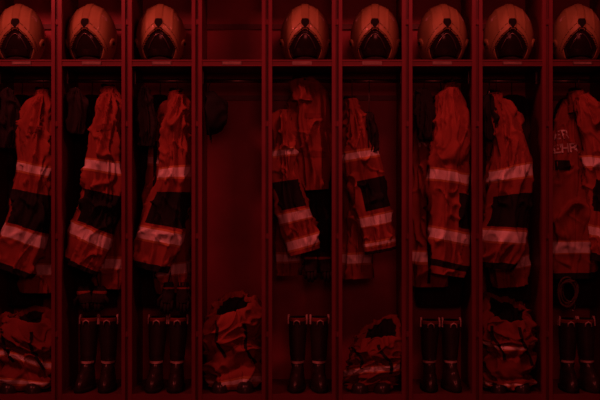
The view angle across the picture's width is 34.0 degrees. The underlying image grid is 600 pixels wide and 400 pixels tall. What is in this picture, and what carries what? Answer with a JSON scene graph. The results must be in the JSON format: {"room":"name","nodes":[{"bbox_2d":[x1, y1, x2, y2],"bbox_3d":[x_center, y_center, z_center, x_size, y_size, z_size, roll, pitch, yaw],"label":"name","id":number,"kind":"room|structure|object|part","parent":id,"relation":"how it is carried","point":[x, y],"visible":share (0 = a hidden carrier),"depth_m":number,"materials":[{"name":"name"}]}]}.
{"room":"emergency services station","nodes":[
{"label":"emergency services station","id":0,"kind":"room"},
{"bbox_3d":[0.000,1.250,2.000,10.000,0.100,8.800,0,0,0],"label":"floor","id":1,"kind":"structure","parent":0,"visible":0},
{"bbox_2d":[0,0,599,399],"bbox_3d":[0.011,-0.075,5.837,4.449,2.550,0.525,0,0,0],"label":"lockers","id":2,"kind":"object","parent":1,"relation":"on","point":[232,44],"depth_m":5.84,"materials":[{"name":"paint"}]},
{"bbox_2d":[0,79,20,148],"bbox_3d":[-1.695,-0.511,5.723,0.171,0.422,0.164,0,0,28],"label":"hood","id":3,"kind":"object","parent":2,"relation":"attached to","point":[10,105],"visible":0.91,"depth_m":5.68,"materials":[{"name":"black fabric"}]},
{"bbox_2d":[0,4,44,59],"bbox_3d":[-1.656,-0.977,5.809,0.304,0.362,0.314,0,0,32],"label":"helmet","id":4,"kind":"object","parent":2,"relation":"on","point":[22,32],"visible":0.9,"depth_m":5.69,"materials":[{"name":"yellow plastic"}]},
{"bbox_2d":[6,79,42,305],"bbox_3d":[-1.676,-0.041,5.963,0.228,1.362,0.232,0,0,34],"label":"coat","id":5,"kind":"object","parent":2,"relation":"hanging from","point":[15,298],"visible":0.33,"depth_m":5.94,"materials":[{"name":"black fabric"}]},
{"bbox_2d":[0,78,50,293],"bbox_3d":[-1.586,-0.087,5.793,0.361,1.275,0.396,0,0,0],"label":"jacket","id":6,"kind":"object","parent":2,"relation":"hanging from","point":[25,235],"visible":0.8,"depth_m":5.67,"materials":[{"name":"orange fabric"}]},
{"bbox_2d":[0,305,50,393],"bbox_3d":[-1.590,0.868,5.764,0.356,0.482,0.334,0,0,0],"label":"trousers","id":7,"kind":"object","parent":2,"relation":"in","point":[25,335],"visible":0.97,"depth_m":5.66,"materials":[{"name":"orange fabric"}]},
{"bbox_2d":[64,79,88,134],"bbox_3d":[-1.291,-0.551,5.737,0.146,0.340,0.196,0,0,0],"label":"hood","id":8,"kind":"object","parent":2,"relation":"attached to","point":[77,104],"visible":1,"depth_m":5.68,"materials":[{"name":"black fabric"}]},
{"bbox_2d":[65,4,116,59],"bbox_3d":[-1.230,-0.977,5.809,0.304,0.362,0.330,0,0,3],"label":"helmet","id":9,"kind":"object","parent":2,"relation":"on","point":[91,31],"visible":0.86,"depth_m":5.69,"materials":[{"name":"yellow plastic"}]},
{"bbox_2d":[73,273,109,311],"bbox_3d":[-1.218,0.448,5.783,0.217,0.422,0.118,0,0,0],"label":"gloves","id":10,"kind":"object","parent":2,"relation":"hanging from","point":[99,294],"visible":0.98,"depth_m":5.74,"materials":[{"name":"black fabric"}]},
{"bbox_2d":[64,78,120,289],"bbox_3d":[-1.185,-0.098,5.795,0.358,1.250,0.411,0,0,0],"label":"jacket","id":11,"kind":"object","parent":2,"relation":"hanging from","point":[94,230],"visible":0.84,"depth_m":5.67,"materials":[{"name":"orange fabric"}]},
{"bbox_2d":[73,79,117,305],"bbox_3d":[-1.257,-0.041,5.969,0.249,1.362,0.227,0,0,39],"label":"coat","id":12,"kind":"object","parent":2,"relation":"hanging from","point":[81,141],"visible":0.25,"depth_m":5.95,"materials":[{"name":"black fabric"}]},
{"bbox_2d":[74,314,118,393],"bbox_3d":[-1.192,0.892,5.738,0.238,0.435,0.253,0,0,0],"label":"rubber boots","id":13,"kind":"object","parent":2,"relation":"on","point":[85,382],"visible":1,"depth_m":5.74,"materials":[{"name":"black rubber"}]},
{"bbox_2d":[134,79,158,146],"bbox_3d":[-0.899,-0.516,5.749,0.138,0.410,0.178,0,0,-11],"label":"hood","id":14,"kind":"object","parent":2,"relation":"attached to","point":[146,121],"visible":1,"depth_m":5.70,"materials":[{"name":"black fabric"}]},
{"bbox_2d":[140,79,176,305],"bbox_3d":[-0.841,-0.041,5.975,0.264,1.362,0.248,0,0,40],"label":"coat","id":15,"kind":"object","parent":2,"relation":"hanging from","point":[148,296],"visible":0.26,"depth_m":5.94,"materials":[{"name":"black fabric"}]},
{"bbox_2d":[134,4,185,59],"bbox_3d":[-0.822,-0.977,5.808,0.307,0.362,0.309,0,0,41],"label":"helmet","id":16,"kind":"object","parent":2,"relation":"on","point":[160,33],"visible":0.88,"depth_m":5.69,"materials":[{"name":"yellow plastic"}]},
{"bbox_2d":[133,78,191,293],"bbox_3d":[-0.771,-0.082,5.794,0.341,1.285,0.402,0,0,13],"label":"jacket","id":17,"kind":"object","parent":2,"relation":"hanging from","point":[162,244],"visible":0.96,"depth_m":5.67,"materials":[{"name":"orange fabric"}]},
{"bbox_2d":[144,314,188,393],"bbox_3d":[-0.782,0.892,5.740,0.246,0.435,0.251,0,0,0],"label":"rubber boots","id":18,"kind":"object","parent":2,"relation":"on","point":[157,326],"visible":1,"depth_m":5.74,"materials":[{"name":"black rubber"}]},
{"bbox_2d":[157,271,191,314],"bbox_3d":[-0.728,0.443,5.782,0.217,0.460,0.120,0,0,0],"label":"gloves","id":19,"kind":"object","parent":2,"relation":"hanging from","point":[165,301],"visible":0.98,"depth_m":5.74,"materials":[{"name":"black fabric"}]},
{"bbox_3d":[-0.479,-0.520,5.698,0.128,0.400,0.247,0,0,0],"label":"black cap","id":20,"kind":"part","parent":2,"relation":"part of","materials":[{"name":"black fabric"}]},
{"bbox_2d":[203,290,261,393],"bbox_3d":[-0.388,0.825,5.792,0.374,0.568,0.368,0,0,0],"label":"trousers","id":21,"kind":"object","parent":2,"relation":"in","point":[232,328],"visible":0.98,"depth_m":5.69,"materials":[{"name":"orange fabric"}]},
{"bbox_2d":[272,75,331,275],"bbox_3d":[0.011,-0.142,5.805,0.364,1.188,0.413,0,0,0],"label":"jacket","id":22,"kind":"object","parent":2,"relation":"hanging from","point":[302,131],"visible":0.94,"depth_m":5.77,"materials":[{"name":"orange fabric"}]},
{"bbox_2d":[279,4,330,59],"bbox_3d":[0.029,-0.977,5.809,0.305,0.362,0.311,0,0,41],"label":"helmet","id":23,"kind":"object","parent":2,"relation":"on","point":[305,30],"visible":0.93,"depth_m":5.69,"materials":[{"name":"yellow plastic"}]},
{"bbox_2d":[288,314,328,393],"bbox_3d":[0.050,0.892,5.739,0.246,0.435,0.252,0,0,0],"label":"rubber boots","id":24,"kind":"object","parent":2,"relation":"on","point":[318,325],"visible":1,"depth_m":5.74,"materials":[{"name":"black rubber"}]},
{"bbox_2d":[299,206,331,282],"bbox_3d":[0.102,0.260,5.784,0.217,0.450,0.117,0,0,0],"label":"gloves","id":25,"kind":"object","parent":2,"relation":"hanging from","point":[310,264],"visible":0.93,"depth_m":5.74,"materials":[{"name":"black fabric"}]},
{"bbox_2d":[342,78,395,279],"bbox_3d":[0.394,-0.127,5.788,0.330,1.190,0.378,0,0,0],"label":"jacket","id":26,"kind":"object","parent":2,"relation":"hanging from","point":[368,230],"visible":0.96,"depth_m":5.68,"materials":[{"name":"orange fabric"}]},
{"bbox_2d":[343,314,400,393],"bbox_3d":[0.421,0.894,5.751,0.346,0.430,0.314,0,0,0],"label":"trousers","id":27,"kind":"object","parent":2,"relation":"in","point":[374,361],"visible":0.98,"depth_m":5.66,"materials":[{"name":"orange fabric"}]},
{"bbox_2d":[349,4,400,59],"bbox_3d":[0.444,-0.977,5.809,0.304,0.362,0.330,0,0,5],"label":"helmet","id":28,"kind":"object","parent":2,"relation":"on","point":[375,35],"visible":0.88,"depth_m":5.69,"materials":[{"name":"yellow plastic"}]},
{"bbox_2d":[413,79,435,140],"bbox_3d":[0.737,-0.534,5.734,0.120,0.375,0.173,0,0,30],"label":"hood","id":29,"kind":"object","parent":2,"relation":"attached to","point":[424,111],"visible":1,"depth_m":5.69,"materials":[{"name":"black fabric"}]},
{"bbox_2d":[414,79,463,305],"bbox_3d":[0.855,-0.041,5.974,0.261,1.362,0.256,0,0,-43],"label":"coat","id":30,"kind":"object","parent":2,"relation":"hanging from","point":[452,295],"visible":0.17,"depth_m":5.94,"materials":[{"name":"black fabric"}]},
{"bbox_2d":[420,317,461,392],"bbox_3d":[0.831,0.902,5.760,0.246,0.415,0.252,0,0,0],"label":"rubber boots","id":31,"kind":"object","parent":2,"relation":"on","point":[450,328],"visible":1,"depth_m":5.76,"materials":[{"name":"black rubber"}]},
{"bbox_2d":[412,78,470,287],"bbox_3d":[0.822,-0.105,5.788,0.409,1.237,0.340,0,0,31],"label":"jacket","id":32,"kind":"object","parent":2,"relation":"hanging from","point":[440,166],"visible":0.94,"depth_m":5.67,"materials":[{"name":"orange fabric"}]},
{"bbox_2d":[417,4,468,59],"bbox_3d":[0.840,-0.977,5.808,0.307,0.362,0.309,0,0,41],"label":"helmet","id":33,"kind":"object","parent":2,"relation":"on","point":[442,32],"visible":0.88,"depth_m":5.69,"materials":[{"name":"yellow plastic"}]},
{"bbox_2d":[483,79,499,139],"bbox_3d":[1.102,-0.534,5.735,0.092,0.374,0.200,0,0,0],"label":"hood","id":34,"kind":"object","parent":2,"relation":"attached to","point":[489,107],"visible":1,"depth_m":5.68,"materials":[{"name":"black fabric"}]},
{"bbox_2d":[486,79,529,300],"bbox_3d":[1.280,-0.056,5.974,0.246,1.331,0.244,0,0,-37],"label":"coat","id":35,"kind":"object","parent":2,"relation":"hanging from","point":[522,293],"visible":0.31,"depth_m":5.94,"materials":[{"name":"black fabric"}]},
{"bbox_2d":[483,78,533,287],"bbox_3d":[1.205,-0.101,5.803,0.352,1.244,0.400,0,0,0],"label":"jacket","id":36,"kind":"object","parent":2,"relation":"hanging from","point":[508,180],"visible":0.87,"depth_m":5.67,"materials":[{"name":"red fabric"}]},
{"bbox_2d":[483,4,534,59],"bbox_3d":[1.230,-0.977,5.809,0.304,0.362,0.330,0,0,2],"label":"helmet","id":37,"kind":"object","parent":2,"relation":"on","point":[508,31],"visible":0.84,"depth_m":5.69,"materials":[{"name":"yellow plastic"}]},
{"bbox_2d":[483,292,537,393],"bbox_3d":[1.210,0.828,5.791,0.368,0.562,0.377,0,0,0],"label":"trousers","id":38,"kind":"object","parent":2,"relation":"in","point":[509,339],"visible":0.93,"depth_m":5.67,"materials":[{"name":"red fabric"}]},
{"bbox_2d":[553,79,595,305],"bbox_3d":[1.671,-0.041,5.968,0.255,1.362,0.231,0,0,-35],"label":"coat","id":39,"kind":"object","parent":2,"relation":"hanging from","point":[586,296],"visible":0.1,"depth_m":5.94,"materials":[{"name":"black fabric"}]},
{"bbox_2d":[553,78,599,278],"bbox_3d":[1.620,-0.128,5.755,0.343,1.190,0.428,0,0,0],"label":"jacket","id":40,"kind":"object","parent":2,"relation":"hanging from","point":[576,132],"visible":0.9,"depth_m":5.75,"materials":[{"name":"red fabric"}]},
{"bbox_2d":[557,276,578,310],"bbox_3d":[1.574,0.444,5.785,0.130,0.415,0.117,0,0,0],"label":"rope coil","id":41,"kind":"object","parent":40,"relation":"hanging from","point":[560,290],"visible":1,"depth_m":5.75,"materials":[{"name":"black fabric"}]},
{"bbox_2d":[553,4,599,59],"bbox_3d":[1.638,-0.977,5.809,0.304,0.362,0.330,0,0,6],"label":"helmet","id":42,"kind":"object","parent":2,"relation":"on","point":[576,31],"visible":0.84,"depth_m":5.69,"materials":[{"name":"yellow plastic"}]},
{"bbox_2d":[558,316,599,393],"bbox_3d":[1.635,0.897,5.741,0.230,0.425,0.248,0,0,0],"label":"rubber boots","id":43,"kind":"object","parent":2,"relation":"on","point":[577,330],"visible":1,"depth_m":5.74,"materials":[{"name":"black rubber"}]}
]}

